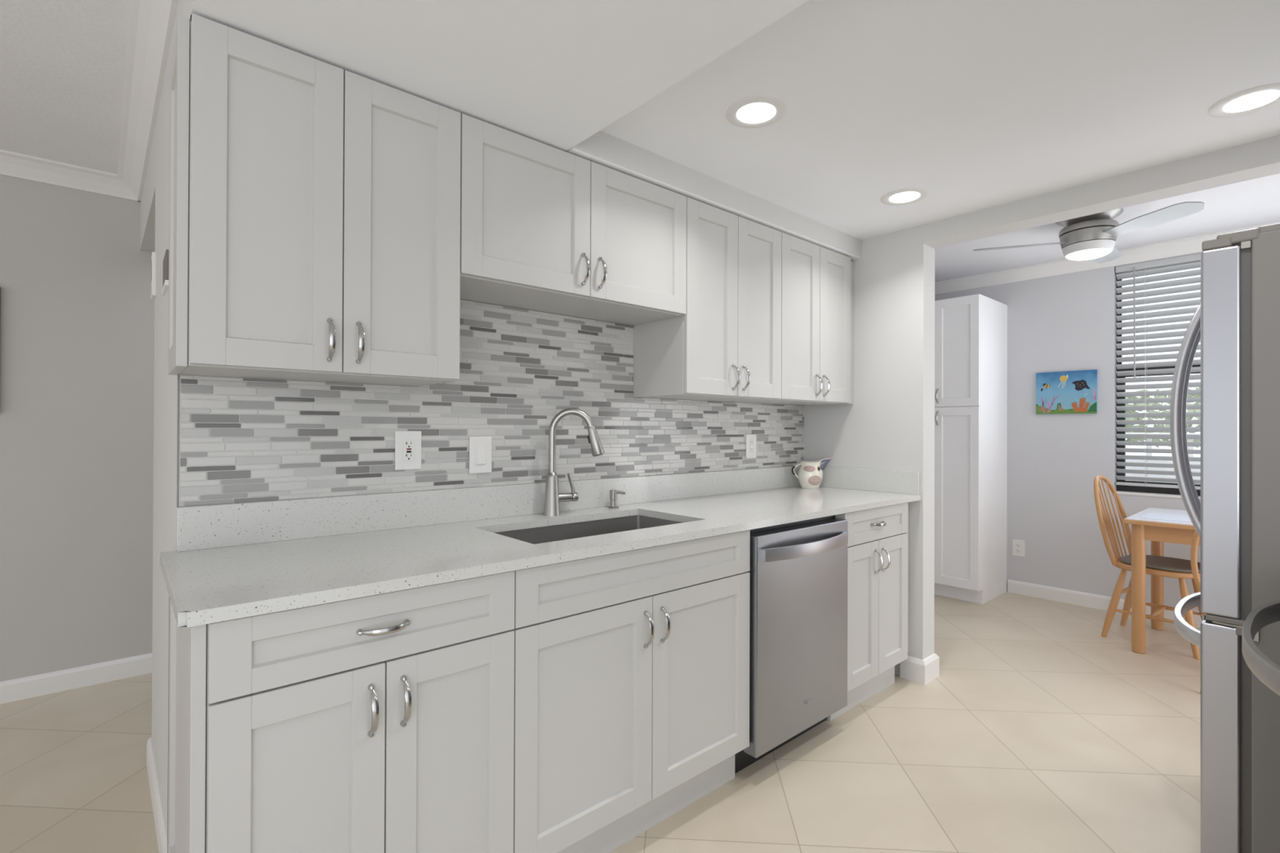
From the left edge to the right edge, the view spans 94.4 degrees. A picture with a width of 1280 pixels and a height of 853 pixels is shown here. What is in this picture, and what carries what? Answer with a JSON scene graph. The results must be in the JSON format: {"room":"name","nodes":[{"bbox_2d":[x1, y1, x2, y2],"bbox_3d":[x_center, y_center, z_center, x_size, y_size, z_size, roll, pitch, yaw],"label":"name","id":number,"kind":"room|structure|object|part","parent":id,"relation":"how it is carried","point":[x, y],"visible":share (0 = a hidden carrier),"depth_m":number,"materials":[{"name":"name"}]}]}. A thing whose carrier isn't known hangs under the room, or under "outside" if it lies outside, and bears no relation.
{"room":"kitchen","nodes":[
{"label":"kitchen","id":0,"kind":"room"},
{"bbox_2d":[0,0,130,174],"bbox_3d":[-2.381,-1.297,-0.355,4.335,0.160,5.134,0,0,-41],"label":"ceiling","id":1,"kind":"structure","parent":0,"point":[63,63],"depth_m":2.06,"materials":[{"name":"paint"}]},
{"bbox_2d":[0,174,154,681],"bbox_3d":[-3.564,-0.072,2.100,5.800,2.600,0.120,0,0,-41],"label":"wall","id":2,"kind":"structure","parent":0,"point":[77,309],"depth_m":2.80,"materials":[{"name":"paint"}]},
{"bbox_2d":[0,149,140,201],"bbox_3d":[-4.068,-1.173,1.521,4.267,0.085,0.088,0,0,-41],"label":"trim","id":3,"kind":"structure","parent":2,"relation":"attached to","point":[12,164],"depth_m":2.74,"materials":[{"name":"paint"}]},
{"bbox_2d":[0,653,151,703],"bbox_3d":[-4.045,1.177,1.589,4.415,0.095,0.014,0,0,-41],"label":"baseboard","id":4,"kind":"structure","parent":2,"relation":"attached to","point":[18,689],"depth_m":2.79,"materials":[{"name":"paint"}]},
{"bbox_2d":[140,123,155,252],"bbox_3d":[-2.091,-1.122,2.613,0.148,0.485,1.049,0,0,-41],"label":"wall header","id":5,"kind":"structure","parent":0,"point":[148,198],"depth_m":2.57,"materials":[{"name":"paint"}]},
{"bbox_2d":[117,0,177,201],"bbox_3d":[-0.962,-1.163,1.205,0.101,0.085,4.655,0,0,-42],"label":"trim","id":6,"kind":"structure","parent":5,"relation":"attached to","point":[151,22],"depth_m":1.99,"materials":[{"name":"paint"}]},
{"bbox_2d":[151,0,804,827],"bbox_3d":[-0.373,-0.058,2.830,2.985,2.600,0.885,0,0,-41],"label":"wall","id":7,"kind":"structure","parent":0,"point":[165,406],"depth_m":1.87,"materials":[{"name":"paint"}]},
{"bbox_2d":[151,251,156,299],"bbox_3d":[-1.753,-0.543,2.138,0.014,0.155,0.090,0,0,-41],"label":"wall thermostat","id":8,"kind":"object","parent":7,"relation":"attached to","point":[153,258],"visible":0.97,"depth_m":2.10,"materials":[{"name":"white plastic"}]},
{"bbox_2d":[146,737,167,852],"bbox_3d":[-1.500,1.187,1.845,0.014,0.095,0.884,0,0,-42],"label":"baseboard","id":9,"kind":"structure","parent":7,"relation":"attached to","point":[161,828],"depth_m":1.84,"materials":[{"name":"paint"}]},
{"bbox_2d":[161,248,168,296],"bbox_3d":[-1.417,-0.458,1.774,0.013,0.105,0.190,0,0,-41],"label":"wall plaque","id":10,"kind":"object","parent":7,"relation":"attached to","point":[166,260],"visible":0.7,"depth_m":1.72,"materials":[{"name":"white plastic"}]},
{"bbox_2d":[168,13,461,386],"bbox_3d":[-0.846,-0.517,1.590,0.637,0.774,0.358,0,0,-41],"label":"upper cabinet","id":11,"kind":"object","parent":7,"relation":"attached to","point":[314,205],"visible":1,"depth_m":1.45,"materials":[{"name":"paint"}]},
{"bbox_3d":[-1.095,-0.514,1.406,0.020,0.765,0.292,0,0,-41],"label":"panel","id":12,"kind":"part","parent":11,"relation":"part of","materials":[{"name":"paint"}]},
{"bbox_3d":[-0.865,-0.517,1.394,0.304,0.760,0.019,0,0,-41],"label":"door","id":13,"kind":"part","parent":11,"relation":"part of","materials":[{"name":"paint"}]},
{"bbox_3d":[-0.757,-0.214,1.453,0.015,0.108,0.036,0,0,-41],"label":"handle","id":14,"kind":"part","parent":11,"relation":"part of","materials":[{"name":"silver metal"}]},
{"bbox_3d":[-0.706,-0.213,1.497,0.015,0.108,0.036,0,0,-41],"label":"handle","id":15,"kind":"part","parent":11,"relation":"part of","materials":[{"name":"silver metal"}]},
{"bbox_3d":[-0.633,-0.516,1.597,0.306,0.760,0.019,0,0,-41],"label":"door","id":16,"kind":"part","parent":11,"relation":"part of","materials":[{"name":"paint"}]},
{"bbox_2d":[176,299,804,506],"bbox_3d":[-0.128,-0.108,2.451,2.816,0.644,0.008,0,0,-41],"label":"backsplash","id":17,"kind":"structure","parent":7,"relation":"attached to","point":[240,440],"depth_m":2.07,"materials":[{"name":"white tile"}]},
{"bbox_2d":[395,431,421,470],"bbox_3d":[-0.742,0.076,1.902,0.083,0.124,0.010,0,0,-41],"label":"wall outlet","id":18,"kind":"object","parent":17,"relation":"attached to","point":[407,443],"visible":1,"depth_m":1.90,"materials":[{"name":"white plastic"}]},
{"bbox_2d":[403,440,413,461],"bbox_3d":[-0.740,0.076,1.900,0.033,0.066,0.003,0,0,-41],"label":"socket","id":19,"kind":"object","parent":18,"relation":"attached to","point":[408,445],"depth_m":1.90,"materials":[{"name":"white plastic"}]},
{"bbox_2d":[469,436,491,473],"bbox_3d":[-0.554,0.099,2.065,0.083,0.127,0.013,0,0,-41],"label":"light switch","id":20,"kind":"object","parent":17,"relation":"attached to","point":[480,447],"visible":1,"depth_m":2.06,"materials":[{"name":"white plastic"}]},
{"bbox_2d":[745,434,756,458],"bbox_3d":[0.573,0.101,3.052,0.083,0.124,0.010,0,0,-41],"label":"wall outlet","id":21,"kind":"object","parent":17,"relation":"attached to","point":[750,439],"visible":1,"depth_m":3.05,"materials":[{"name":"white plastic"}]},
{"bbox_2d":[749,440,754,453],"bbox_3d":[0.575,0.101,3.050,0.033,0.066,0.003,0,0,-41],"label":"socket","id":22,"kind":"object","parent":21,"relation":"attached to","point":[751,442],"depth_m":3.05,"materials":[{"name":"white plastic"}]},
{"bbox_2d":[460,113,686,325],"bbox_3d":[-0.259,-0.666,2.103,0.917,0.467,0.358,0,0,-41],"label":"upper cabinet","id":23,"kind":"object","parent":7,"relation":"attached to","point":[544,228],"visible":0.98,"depth_m":1.95,"materials":[{"name":"paint"}]},
{"bbox_3d":[-0.344,-0.666,1.850,0.454,0.456,0.019,0,0,-41],"label":"door","id":24,"kind":"part","parent":23,"relation":"part of","materials":[{"name":"paint"}]},
{"bbox_3d":[-0.179,-0.522,1.959,0.015,0.108,0.036,0,0,-41],"label":"handle","id":25,"kind":"part","parent":23,"relation":"part of","materials":[{"name":"silver metal"}]},
{"bbox_3d":[-0.127,-0.522,2.005,0.015,0.108,0.036,0,0,-41],"label":"handle","id":26,"kind":"part","parent":23,"relation":"part of","materials":[{"name":"silver metal"}]},
{"bbox_3d":[0.002,-0.664,2.152,0.458,0.456,0.019,0,0,-41],"label":"door","id":27,"kind":"part","parent":23,"relation":"part of","materials":[{"name":"paint"}]},
{"bbox_2d":[633,196,781,401],"bbox_3d":[0.319,-0.510,2.608,0.616,0.772,0.358,0,0,-41],"label":"upper cabinet","id":28,"kind":"object","parent":7,"relation":"attached to","point":[726,346],"visible":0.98,"depth_m":2.46,"materials":[{"name":"paint"}]},
{"bbox_3d":[0.291,-0.509,2.406,0.306,0.760,0.019,0,0,-41],"label":"door","id":29,"kind":"part","parent":28,"relation":"part of","materials":[{"name":"paint"}]},
{"bbox_3d":[0.400,-0.206,2.466,0.015,0.108,0.036,0,0,-41],"label":"handle","id":30,"kind":"part","parent":28,"relation":"part of","materials":[{"name":"silver metal"}]},
{"bbox_3d":[0.450,-0.206,2.509,0.015,0.108,0.036,0,0,-41],"label":"handle","id":31,"kind":"part","parent":28,"relation":"part of","materials":[{"name":"silver metal"}]},
{"bbox_3d":[0.523,-0.508,2.609,0.305,0.760,0.019,0,0,-41],"label":"door","id":32,"kind":"part","parent":28,"relation":"part of","materials":[{"name":"paint"}]},
{"bbox_2d":[730,232,853,405],"bbox_3d":[0.808,-0.507,3.036,0.680,0.772,0.358,0,0,-41],"label":"upper cabinet","id":33,"kind":"object","parent":7,"relation":"attached to","point":[817,282],"visible":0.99,"depth_m":2.89,"materials":[{"name":"paint"}]},
{"bbox_3d":[0.759,-0.506,2.814,0.312,0.760,0.019,0,0,-41],"label":"door","id":34,"kind":"part","parent":33,"relation":"part of","materials":[{"name":"paint"}]},
{"bbox_3d":[0.870,-0.201,2.876,0.015,0.108,0.036,0,0,-41],"label":"handle","id":35,"kind":"part","parent":33,"relation":"part of","materials":[{"name":"silver metal"}]},
{"bbox_3d":[0.919,-0.201,2.919,0.015,0.108,0.036,0,0,-41],"label":"handle","id":36,"kind":"part","parent":33,"relation":"part of","materials":[{"name":"silver metal"}]},
{"bbox_3d":[0.987,-0.504,3.014,0.290,0.760,0.019,0,0,-41],"label":"door","id":37,"kind":"part","parent":33,"relation":"part of","materials":[{"name":"paint"}]},
{"bbox_2d":[179,0,862,260],"bbox_3d":[0.776,-1.129,1.441,2.837,0.460,2.720,0,0,-41],"label":"ceiling","id":38,"kind":"structure","parent":0,"point":[555,73],"depth_m":1.43,"materials":[{"name":"paint"}]},
{"bbox_2d":[0,591,1200,852],"bbox_3d":[-0.172,1.296,1.022,9.500,0.120,6.300,0,0,-41],"label":"floor","id":39,"kind":"structure","parent":0,"point":[1037,731],"depth_m":2.19,"materials":[{"name":"beige tile"}]},
{"bbox_2d":[167,570,515,852],"bbox_3d":[-0.744,0.792,1.468,0.634,0.888,0.674,0,0,-41],"label":"base cabinet","id":40,"kind":"object","parent":39,"relation":"on","point":[383,722],"visible":0.95,"depth_m":1.22,"materials":[{"name":"paint"}]},
{"bbox_3d":[-0.989,0.722,1.285,0.022,0.752,0.615,0,0,-41],"label":"panel","id":41,"kind":"part","parent":40,"relation":"part of","materials":[{"name":"paint"}]},
{"bbox_3d":[-0.657,0.798,1.156,0.302,0.600,0.019,0,0,-41],"label":"door","id":42,"kind":"part","parent":40,"relation":"part of","materials":[{"name":"paint"}]},
{"bbox_3d":[-0.541,0.423,1.257,0.607,0.142,0.019,0,0,-41],"label":"drawer","id":43,"kind":"part","parent":40,"relation":"part of","materials":[{"name":"paint"}]},
{"bbox_3d":[-0.547,0.588,1.216,0.015,0.108,0.036,0,0,-41],"label":"handle","id":44,"kind":"part","parent":40,"relation":"part of","materials":[{"name":"silver metal"}]},
{"bbox_3d":[-0.531,0.424,1.241,0.108,0.015,0.036,0,0,-41],"label":"handle","id":45,"kind":"part","parent":40,"relation":"part of","materials":[{"name":"silver metal"}]},
{"bbox_3d":[-0.497,0.588,1.260,0.015,0.108,0.036,0,0,-41],"label":"handle","id":46,"kind":"part","parent":40,"relation":"part of","materials":[{"name":"silver metal"}]},
{"bbox_3d":[-0.427,0.799,1.356,0.302,0.600,0.019,0,0,-41],"label":"door","id":47,"kind":"part","parent":40,"relation":"part of","materials":[{"name":"paint"}]},
{"bbox_2d":[511,529,750,852],"bbox_3d":[-0.161,0.796,1.977,0.911,0.888,0.673,0,0,-41],"label":"base cabinet","id":48,"kind":"object","parent":39,"relation":"on","point":[632,667],"visible":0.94,"depth_m":1.70,"materials":[{"name":"paint"}]},
{"bbox_3d":[-0.141,0.801,1.607,0.453,0.600,0.019,0,0,-41],"label":"door","id":49,"kind":"part","parent":48,"relation":"part of","materials":[{"name":"paint"}]},
{"bbox_3d":[0.032,0.427,1.759,0.909,0.142,0.019,0,0,-41],"label":"false drawer","id":50,"kind":"part","parent":48,"relation":"part of","materials":[{"name":"paint"}]},
{"bbox_3d":[0.026,0.592,1.718,0.015,0.108,0.036,0,0,-41],"label":"handle","id":51,"kind":"part","parent":48,"relation":"part of","materials":[{"name":"silver metal"}]},
{"bbox_3d":[0.076,0.592,1.761,0.015,0.108,0.036,0,0,-41],"label":"handle","id":52,"kind":"part","parent":48,"relation":"part of","materials":[{"name":"silver metal"}]},
{"bbox_3d":[0.203,0.804,1.907,0.453,0.600,0.019,0,0,-41],"label":"door","id":53,"kind":"part","parent":48,"relation":"part of","materials":[{"name":"paint"}]},
{"bbox_2d":[734,515,848,773],"bbox_3d":[0.433,0.802,2.464,0.608,0.884,0.707,0,0,-41],"label":"dishwasher","id":54,"kind":"object","parent":39,"relation":"on","point":[798,571],"visible":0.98,"depth_m":2.19,"materials":[{"name":"silver metal"}]},
{"bbox_3d":[0.551,1.194,2.326,0.600,0.100,0.030,0,0,-41],"label":"toe panel","id":55,"kind":"part","parent":54,"relation":"part of","materials":[{"name":"black plastic"}]},
{"bbox_3d":[0.646,0.449,2.219,0.550,0.045,0.058,0,0,-41],"label":"handle","id":56,"kind":"part","parent":54,"relation":"part of","materials":[{"name":"metal"}]},
{"bbox_2d":[826,502,909,720],"bbox_3d":[0.907,0.803,2.912,0.680,0.888,0.673,0,0,-41],"label":"base cabinet","id":57,"kind":"object","parent":39,"relation":"on","point":[878,543],"visible":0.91,"depth_m":2.65,"materials":[{"name":"paint"}]},
{"bbox_2d":[160,465,920,627],"bbox_3d":[0.078,0.283,2.201,2.870,0.138,0.654,0,0,-41],"label":"countertop","id":58,"kind":"structure","parent":57,"relation":"on","point":[234,561],"depth_m":1.70,"materials":[{"name":"white stone"}]},
{"bbox_2d":[543,408,604,515],"bbox_3d":[-0.245,0.129,2.202,0.223,0.394,0.077,0,0,-7],"label":"kitchen faucet","id":59,"kind":"object","parent":58,"relation":"on","point":[553,497],"visible":1,"depth_m":2.18,"materials":[{"name":"silver metal"}]},
{"bbox_3d":[-0.257,0.214,2.218,0.031,0.080,0.022,0,0,-32],"label":"lever","id":60,"kind":"part","parent":59,"relation":"part of","materials":[{"name":"silver metal"}]},
{"bbox_3d":[-0.252,0.053,2.191,0.168,0.244,0.026,0,0,-4],"label":"spout","id":61,"kind":"part","parent":59,"relation":"part of","materials":[{"name":"silver metal"}]},
{"bbox_2d":[494,515,682,544],"bbox_3d":[-0.149,0.458,1.998,0.740,0.214,0.408,0,0,-41],"label":"sink","id":62,"kind":"object","parent":58,"relation":"in","point":[540,535],"visible":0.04,"depth_m":2.20,"materials":[{"name":"metal"}]},
{"bbox_2d":[607,489,625,508],"bbox_3d":[-0.099,0.291,2.400,0.073,0.071,0.048,0,0,-41],"label":"soap dispenser","id":63,"kind":"object","parent":58,"relation":"on","point":[613,493],"visible":1,"depth_m":2.38,"materials":[{"name":"silver metal"}]},
{"bbox_2d":[791,457,831,488],"bbox_3d":[0.925,0.253,3.204,0.191,0.162,0.115,0,0,28],"label":"pitcher","id":64,"kind":"object","parent":58,"relation":"on","point":[810,475],"visible":1,"depth_m":3.17,"materials":[{"name":"beige ceramic"}]},
{"bbox_3d":[0.858,0.245,3.207,0.071,0.099,0.020,0,0,0],"label":"handle","id":65,"kind":"part","parent":64,"relation":"part of","materials":[{"name":"beige ceramic"}]},
{"bbox_3d":[0.982,0.213,3.200,0.095,0.079,0.066,0,0,15],"label":"beak spout","id":66,"kind":"part","parent":64,"relation":"part of","materials":[{"name":"blue ceramic"}]},
{"bbox_3d":[0.952,0.809,2.563,0.286,0.600,0.019,0,0,-41],"label":"door","id":67,"kind":"part","parent":57,"relation":"part of","materials":[{"name":"paint"}]},
{"bbox_3d":[1.062,0.434,2.660,0.575,0.142,0.019,0,0,-41],"label":"drawer","id":68,"kind":"part","parent":57,"relation":"part of","materials":[{"name":"paint"}]},
{"bbox_3d":[1.072,0.435,2.644,0.108,0.015,0.036,0,0,-41],"label":"handle","id":69,"kind":"part","parent":57,"relation":"part of","materials":[{"name":"silver metal"}]},
{"bbox_3d":[1.056,0.599,2.619,0.015,0.108,0.036,0,0,-41],"label":"handle","id":70,"kind":"part","parent":57,"relation":"part of","materials":[{"name":"silver metal"}]},
{"bbox_3d":[1.106,0.599,2.662,0.015,0.108,0.036,0,0,-41],"label":"handle","id":71,"kind":"part","parent":57,"relation":"part of","materials":[{"name":"silver metal"}]},
{"bbox_3d":[1.170,0.810,2.753,0.286,0.600,0.019,0,0,-41],"label":"door","id":72,"kind":"part","parent":57,"relation":"part of","materials":[{"name":"paint"}]},
{"bbox_2d":[933,293,1007,604],"bbox_3d":[2.345,0.165,4.593,0.610,2.188,0.700,0,0,-41],"label":"pantry cabinet","id":73,"kind":"object","parent":39,"relation":"on","point":[971,331],"visible":0.52,"depth_m":4.29,"materials":[{"name":"white laminate"}]},
{"bbox_3d":[2.177,-0.061,4.351,0.036,0.108,0.015,0,0,-41],"label":"handle","id":74,"kind":"part","parent":73,"relation":"part of","materials":[{"name":"silver metal"}]},
{"bbox_3d":[2.178,-0.225,4.351,0.036,0.108,0.015,0,0,-41],"label":"handle","id":75,"kind":"part","parent":73,"relation":"part of","materials":[{"name":"silver metal"}]},
{"bbox_3d":[2.278,0.506,4.273,0.019,1.294,0.304,0,0,-41],"label":"door","id":76,"kind":"part","parent":73,"relation":"part of","materials":[{"name":"white laminate"}]},
{"bbox_3d":[2.281,-0.537,4.276,0.019,0.784,0.304,0,0,-41],"label":"door","id":77,"kind":"part","parent":73,"relation":"part of","materials":[{"name":"white laminate"}]},
{"bbox_2d":[1093,475,1205,658],"bbox_3d":[3.013,0.783,3.511,0.442,0.954,0.513,0,0,-36],"label":"chair","id":78,"kind":"object","parent":39,"relation":"on","point":[1165,566],"visible":0.88,"depth_m":3.52,"materials":[{"name":"brown wood"}]},
{"bbox_3d":[2.817,1.046,3.523,0.127,0.426,0.039,0,0,26],"label":"leg","id":79,"kind":"part","parent":78,"relation":"part of","materials":[{"name":"brown wood"}]},
{"bbox_3d":[3.059,1.048,3.700,0.039,0.426,0.127,0,0,-8],"label":"leg","id":80,"kind":"part","parent":78,"relation":"part of","materials":[{"name":"brown wood"}]},
{"bbox_3d":[3.041,0.823,3.476,0.427,0.032,0.410,0,0,-36],"label":"seat","id":81,"kind":"part","parent":78,"relation":"part of","materials":[{"name":"brown wood"}]},
{"bbox_2d":[1120,555,1200,573],"bbox_3d":[3.051,0.797,3.462,0.388,0.020,0.373,0,0,-36],"label":"seat","id":82,"kind":"object","parent":78,"relation":"on","point":[1154,564],"depth_m":3.40,"materials":[{"name":"wood"}]},
{"bbox_3d":[3.013,1.046,3.255,0.040,0.425,0.114,0,0,-4],"label":"leg","id":83,"kind":"part","parent":78,"relation":"part of","materials":[{"name":"brown wood"}]},
{"bbox_3d":[3.256,1.048,3.432,0.114,0.425,0.040,0,0,22],"label":"leg","id":84,"kind":"part","parent":78,"relation":"part of","materials":[{"name":"brown wood"}]},
{"bbox_2d":[1122,507,1200,653],"bbox_3d":[3.356,0.885,3.105,0.740,0.742,1.180,0,0,-41],"label":"dining table","id":85,"kind":"object","parent":39,"relation":"on","point":[1158,531],"visible":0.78,"depth_m":3.28,"materials":[{"name":"brown wood"}]},
{"bbox_3d":[2.776,0.898,3.302,0.062,0.715,0.062,0,0,-41],"label":"leg","id":86,"kind":"part","parent":85,"relation":"part of","materials":[{"name":"brown wood"}]},
{"bbox_3d":[3.217,0.901,3.688,0.062,0.715,0.062,0,0,-41],"label":"leg","id":87,"kind":"part","parent":85,"relation":"part of","materials":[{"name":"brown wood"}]},
{"bbox_2d":[1139,512,1191,522],"bbox_3d":[3.060,0.513,3.272,0.320,0.002,0.430,0,0,-41],"label":"placemat","id":88,"kind":"object","parent":85,"relation":"on","point":[1175,517],"visible":0.48,"depth_m":3.35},
{"bbox_2d":[1190,529,1200,693],"bbox_3d":[2.880,0.779,2.756,0.513,0.954,0.442,0,0,-41],"label":"chair","id":89,"kind":"object","parent":39,"relation":"on","point":[1194,544],"visible":0.17,"depth_m":2.80,"materials":[{"name":"brown wood"}]},
{"bbox_2d":[1169,222,1279,852],"bbox_3d":[2.002,0.377,1.538,0.838,1.738,0.933,0,0,-41],"label":"refrigerator","id":90,"kind":"object","parent":39,"relation":"on","point":[1236,321],"visible":0.94,"depth_m":1.49,"materials":[{"name":"metal"}]},
{"bbox_3d":[1.703,-0.019,1.816,0.026,0.805,0.120,0,0,-41],"label":"handle","id":91,"kind":"part","parent":90,"relation":"part of","materials":[{"name":"metal"}]},
{"bbox_3d":[1.737,0.578,1.841,0.682,0.038,0.104,0,0,-41],"label":"handle","id":92,"kind":"part","parent":90,"relation":"part of","materials":[{"name":"metal"}]},
{"bbox_3d":[1.771,-0.019,1.875,0.026,0.805,0.120,0,0,-41],"label":"handle","id":93,"kind":"part","parent":90,"relation":"part of","materials":[{"name":"metal"}]},
{"bbox_3d":[1.788,0.837,1.781,0.835,0.658,0.074,0,0,-41],"label":"freezer drawer","id":94,"kind":"part","parent":90,"relation":"part of","materials":[{"name":"metal"}]},
{"bbox_3d":[1.507,0.502,1.519,0.056,0.007,0.080,0,0,-41],"label":"hinge plate","id":95,"kind":"part","parent":90,"relation":"part of","materials":[{"name":"silver metal"}]},
{"bbox_3d":[1.633,0.015,1.646,0.416,0.940,0.074,0,0,-41],"label":"door","id":96,"kind":"part","parent":90,"relation":"part of","materials":[{"name":"metal"}]},
{"bbox_2d":[600,0,1279,239],"bbox_3d":[1.263,-1.174,1.637,1.845,0.365,2.375,0,0,-41],"label":"ceiling","id":97,"kind":"structure","parent":0,"point":[976,105],"depth_m":1.79,"materials":[{"name":"paint"}]},
{"bbox_2d":[726,95,786,128],"bbox_3d":[0.367,-0.991,1.877,0.188,0.006,0.188,0,0,-41],"label":"recessed light","id":98,"kind":"object","parent":97,"relation":"in","point":[753,112],"visible":1,"depth_m":1.87,"materials":[{"name":"paint"}]},
{"bbox_2d":[880,187,928,205],"bbox_3d":[1.137,-0.986,2.550,0.188,0.006,0.188,0,0,-41],"label":"recessed light","id":99,"kind":"object","parent":97,"relation":"in","point":[909,195],"visible":1,"depth_m":2.54,"materials":[{"name":"paint"}]},
{"bbox_2d":[1208,82,1279,117],"bbox_3d":[1.854,-0.986,1.799,0.188,0.006,0.188,0,0,-41],"label":"recessed light","id":100,"kind":"object","parent":97,"relation":"in","point":[1259,98],"visible":1,"depth_m":1.80,"materials":[{"name":"paint"}]},
{"bbox_2d":[804,134,1279,675],"bbox_3d":[1.888,-0.051,2.413,0.130,2.600,2.720,0,0,-41],"label":"wall","id":101,"kind":"structure","parent":0,"point":[889,424],"depth_m":2.94,"materials":[{"name":"paint"}]},
{"bbox_2d":[899,653,939,684],"bbox_3d":[1.213,1.193,3.175,0.166,0.112,0.683,0,0,-41],"label":"baseboard","id":102,"kind":"structure","parent":101,"relation":"attached to","point":[920,671],"depth_m":2.91,"materials":[{"name":"paint"}]},
{"bbox_2d":[934,252,1200,612],"bbox_3d":[3.485,-0.040,3.863,0.140,2.600,3.360,0,0,-41],"label":"wall","id":103,"kind":"structure","parent":0,"point":[1063,322],"depth_m":4.25,"materials":[{"name":"paint"}]},
{"bbox_2d":[1012,538,1025,557],"bbox_3d":[2.851,0.916,4.466,0.010,0.124,0.083,0,0,-41],"label":"wall outlet","id":104,"kind":"object","parent":103,"relation":"attached to","point":[1018,546],"visible":1,"depth_m":4.46,"materials":[{"name":"white plastic"}]},
{"bbox_2d":[1015,543,1021,552],"bbox_3d":[2.848,0.916,4.464,0.003,0.066,0.033,0,0,-41],"label":"socket","id":105,"kind":"object","parent":104,"relation":"attached to","point":[1018,546],"depth_m":4.46,"materials":[{"name":"white plastic"}]},
{"bbox_2d":[1035,369,1097,414],"bbox_3d":[3.046,-0.242,4.243,0.021,0.304,0.362,0,0,-41],"label":"painting","id":106,"kind":"object","parent":103,"relation":"attached to","point":[1073,392],"visible":1,"depth_m":4.23,"materials":[{"name":"blue paint"}]},
{"bbox_2d":[1007,579,1201,627],"bbox_3d":[3.665,1.212,3.530,0.014,0.095,2.622,0,0,-41],"label":"baseboard","id":107,"kind":"structure","parent":103,"relation":"attached to","point":[1062,595],"depth_m":4.22,"materials":[{"name":"paint"}]},
{"bbox_2d":[934,221,1279,294],"bbox_3d":[3.403,-1.138,3.792,0.088,0.085,3.360,0,0,-41],"label":"trim","id":108,"kind":"structure","parent":103,"relation":"attached to","point":[1190,245],"depth_m":4.18,"materials":[{"name":"paint"}]},
{"bbox_2d":[1115,261,1200,499],"bbox_3d":[3.581,-0.316,3.740,0.131,1.552,0.918,0,0,-41],"label":"window","id":109,"kind":"structure","parent":103,"relation":"in","point":[1121,489],"depth_m":4.01,"materials":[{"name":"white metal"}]},
{"bbox_2d":[1115,253,1200,489],"bbox_3d":[3.556,-0.347,3.718,0.075,1.489,0.906,0,0,-41],"label":"window blind","id":110,"kind":"object","parent":109,"relation":"attached to","point":[1135,268],"visible":0.58,"depth_m":3.92,"materials":[{"name":"white plastic"}]},
{"bbox_3d":[3.560,0.389,3.722,0.048,0.018,0.902,0,0,-41],"label":"rail","id":111,"kind":"part","parent":110,"relation":"part of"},
{"bbox_3d":[3.559,0.451,3.720,0.081,0.018,0.918,0,0,-41],"label":"sill","id":112,"kind":"part","parent":109,"relation":"part of","materials":[{"name":"paint"}]},
{"bbox_3d":[3.595,0.010,3.757,0.024,0.810,0.888,0,0,-41],"label":"sash","id":113,"kind":"part","parent":109,"relation":"part of","materials":[{"name":"brown metal"}]},
{"bbox_3d":[3.616,-0.707,3.776,0.023,0.733,0.888,0,0,-41],"label":"sash","id":114,"kind":"part","parent":109,"relation":"part of","materials":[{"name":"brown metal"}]},
{"bbox_2d":[934,173,1279,282],"bbox_3d":[2.676,-1.266,3.156,2.021,0.160,3.360,0,0,-41],"label":"ceiling","id":115,"kind":"structure","parent":0,"point":[1255,202],"depth_m":3.58,"materials":[{"name":"paint"}]},
{"bbox_2d":[973,201,1204,262],"bbox_3d":[2.625,-1.068,3.430,0.892,0.234,1.006,0,0,-41],"label":"ceiling fan","id":116,"kind":"object","parent":115,"relation":"hanging from","point":[1093,237],"visible":0.95,"depth_m":3.24,"materials":[{"name":"silver metal"}]},
{"bbox_3d":[2.209,-1.048,3.454,0.475,0.033,0.130,0,0,19],"label":"blade","id":117,"kind":"part","parent":116,"relation":"part of","materials":[{"name":"silver metal"}]},
{"bbox_3d":[2.528,-1.111,3.346,0.272,0.042,0.272,0,0,-41],"label":"motor","id":118,"kind":"part","parent":116,"relation":"part of","materials":[{"name":"silver metal"}]},
{"bbox_3d":[2.782,-1.046,3.568,0.475,0.033,0.130,0,0,-41],"label":"blade","id":119,"kind":"part","parent":116,"relation":"part of","materials":[{"name":"silver metal"}]},
{"bbox_3d":[2.594,-1.048,3.014,0.130,0.033,0.475,0,0,-11],"label":"blade","id":120,"kind":"part","parent":116,"relation":"part of","materials":[{"name":"silver metal"}]},
{"bbox_2d":[1241,600,1279,695],"bbox_3d":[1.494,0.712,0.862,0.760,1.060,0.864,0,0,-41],"label":"handle","id":121,"kind":"object","parent":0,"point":[1264,668],"visible":1,"depth_m":1.06,"materials":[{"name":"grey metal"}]},
{"label":"outside","id":122,"kind":"structure","parent":0,"visible":0},
{"bbox_3d":[7.301,1.483,6.296,8.704,0.200,14.000,0,0,-41],"label":"paving","id":123,"kind":"object","parent":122,"visible":0},
{"bbox_2d":[1125,432,1200,483],"bbox_3d":[5.865,0.720,5.706,0.190,1.310,9.000,0,0,-41],"label":"wall","id":124,"kind":"structure","parent":123,"relation":"on","point":[1147,439],"depth_m":6.17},
{"bbox_3d":[5.867,0.195,5.708,0.190,0.260,9.000,0,0,-41],"label":"railing","id":125,"kind":"part","parent":124,"relation":"part of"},
{"bbox_3d":[5.865,0.850,5.705,0.150,1.050,9.000,0,0,-41],"label":"panel","id":126,"kind":"part","parent":124,"relation":"part of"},
{"bbox_2d":[1125,386,1200,448],"bbox_3d":[6.413,0.426,6.962,1.760,1.916,1.768,0,0,-41],"label":"shrub","id":127,"kind":"object","parent":123,"relation":"on","point":[1198,388],"visible":0.1,"depth_m":6.86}
]}

